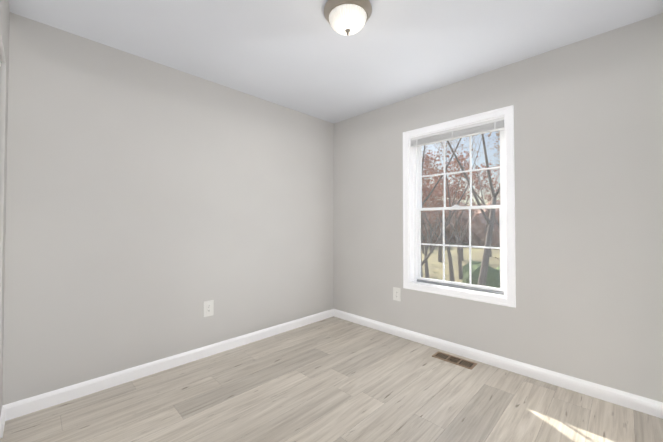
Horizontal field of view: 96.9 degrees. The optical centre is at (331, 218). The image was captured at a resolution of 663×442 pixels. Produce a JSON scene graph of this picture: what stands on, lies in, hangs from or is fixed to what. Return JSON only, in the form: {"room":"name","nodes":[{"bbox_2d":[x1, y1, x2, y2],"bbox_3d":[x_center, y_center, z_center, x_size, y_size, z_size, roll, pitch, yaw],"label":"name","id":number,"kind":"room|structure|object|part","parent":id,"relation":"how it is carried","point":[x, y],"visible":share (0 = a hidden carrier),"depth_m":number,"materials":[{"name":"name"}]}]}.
{"room":"empty bedroom","nodes":[
{"label":"empty bedroom","id":0,"kind":"room"},
{"bbox_2d":[0,0,9,415],"bbox_3d":[-0.979,-0.044,0.733,2.802,2.440,0.090,-1,-1,45],"label":"wall","id":1,"kind":"structure","parent":0,"point":[4,36],"depth_m":1.61,"materials":[{"name":"paint"}]},
{"bbox_2d":[0,405,4,437],"bbox_3d":[-1.865,1.146,1.666,0.200,0.092,0.013,-1,-1,45],"label":"baseboard","id":2,"kind":"structure","parent":1,"relation":"attached to","point":[2,420],"depth_m":1.63,"materials":[{"name":"white wood"}]},
{"bbox_2d":[2,12,333,404],"bbox_3d":[-1.239,-0.013,2.557,0.140,2.440,3.730,-1,-1,45],"label":"wall","id":3,"kind":"structure","parent":0,"point":[151,207],"depth_m":2.24,"materials":[{"name":"paint"}]},
{"bbox_2d":[3,309,333,420],"bbox_3d":[-0.952,1.164,2.716,0.013,0.092,2.790,-1,-1,45],"label":"baseboard","id":4,"kind":"structure","parent":3,"relation":"attached to","point":[16,409],"depth_m":2.22,"materials":[{"name":"white wood"}]},
{"bbox_2d":[203,300,213,316],"bbox_3d":[-1.084,0.793,2.593,0.009,0.134,0.088,-1,-1,45],"label":"outlet","id":5,"kind":"object","parent":3,"relation":"attached to","point":[208,308],"visible":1,"depth_m":2.59,"materials":[{"name":"white plastic"}]},
{"bbox_2d":[0,316,662,441],"bbox_3d":[-0.186,1.249,1.488,3.110,0.120,3.730,-1,-1,45],"label":"floor","id":6,"kind":"structure","parent":0,"point":[333,379],"depth_m":1.89,"materials":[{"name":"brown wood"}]},
{"bbox_2d":[432,351,476,369],"bbox_3d":[1.044,1.204,2.508,0.335,0.005,0.135,-1,-1,45],"label":"floor vent","id":7,"kind":"object","parent":6,"relation":"in","point":[455,360],"visible":1,"depth_m":2.50,"materials":[{"name":"brown metal"}]},
{"bbox_2d":[8,0,662,123],"bbox_3d":[-0.186,-1.310,1.531,3.110,0.120,3.730,-1,-1,45],"label":"ceiling","id":8,"kind":"structure","parent":0,"point":[302,56],"depth_m":2.02,"materials":[{"name":"paint"}]},
{"bbox_2d":[324,0,371,34],"bbox_3d":[0.096,-1.168,1.749,0.286,0.157,0.286,-1,-1,45],"label":"ceiling light","id":9,"kind":"object","parent":8,"relation":"attached to","point":[347,17],"visible":1,"depth_m":1.69,"materials":[{"name":"white glass"}]},
{"bbox_2d":[334,13,662,401],"bbox_3d":[1.070,-0.009,2.792,2.802,2.440,0.140,-1,-1,45],"label":"wall","id":10,"kind":"structure","parent":0,"point":[588,142],"depth_m":2.12,"materials":[{"name":"paint"}]},
{"bbox_2d":[393,287,400,300],"bbox_3d":[0.680,0.786,3.061,0.088,0.134,0.009,-1,-1,45],"label":"outlet","id":11,"kind":"object","parent":10,"relation":"attached to","point":[396,294],"visible":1,"depth_m":3.06,"materials":[{"name":"white plastic"}]},
{"bbox_2d":[403,105,515,307],"bbox_3d":[1.139,-0.094,2.713,0.992,1.592,0.166,-1,-1,45],"label":"window","id":12,"kind":"structure","parent":10,"relation":"in","point":[509,235],"depth_m":2.64,"materials":[{"name":"white wood"}]},
{"bbox_2d":[411,117,503,147],"bbox_3d":[1.115,-0.774,2.700,0.844,0.097,0.033,-1,-1,45],"label":"window blind","id":13,"kind":"object","parent":12,"relation":"attached to","point":[497,124],"visible":0.88,"depth_m":2.64,"materials":[{"name":"white plastic"}]},
{"bbox_2d":[409,115,506,297],"bbox_3d":[1.124,-0.094,2.698,0.872,1.472,0.080,-1,-1,45],"label":"liner","id":14,"kind":"object","parent":12,"relation":"attached to","point":[411,250],"visible":0.58,"depth_m":2.97,"materials":[{"name":"white wood"}]},
{"bbox_3d":[1.171,-0.094,2.745,0.856,1.456,0.075,-1,-1,45],"label":"frame","id":15,"kind":"part","parent":12,"relation":"part of","materials":[{"name":"white plastic"}]},
{"bbox_3d":[1.161,0.252,2.728,0.736,0.684,0.004,-1,-1,45],"label":"sash glass","id":16,"kind":"part","parent":12,"relation":"part of","materials":[{"name":"clear glass"}]},
{"bbox_3d":[1.161,0.250,2.729,0.788,0.724,0.024,-1,-1,45],"label":"window sash","id":17,"kind":"part","parent":12,"relation":"part of","materials":[{"name":"white plastic"}]},
{"bbox_3d":[1.180,-0.436,2.760,0.788,0.702,0.024,-1,-1,45],"label":"window sash","id":18,"kind":"part","parent":12,"relation":"part of","materials":[{"name":"white plastic"}]},
{"bbox_3d":[1.180,-0.434,2.760,0.736,0.654,0.004,-1,-1,45],"label":"sash glass","id":19,"kind":"part","parent":12,"relation":"part of","materials":[{"name":"clear glass"}]},
{"bbox_2d":[334,309,662,418],"bbox_3d":[1.016,1.164,2.718,2.802,0.092,0.013,-1,-1,45],"label":"baseboard","id":20,"kind":"structure","parent":10,"relation":"attached to","point":[652,407],"depth_m":2.24,"materials":[{"name":"white wood"}]},
{"label":"outside","id":21,"kind":"structure","parent":0,"visible":0},
{"bbox_2d":[421,131,499,287],"bbox_3d":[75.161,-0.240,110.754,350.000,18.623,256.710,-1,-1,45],"label":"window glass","id":22,"kind":"object","parent":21,"point":[487,238],"depth_m":19.09,"materials":[{"name":"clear glass"}]}
]}

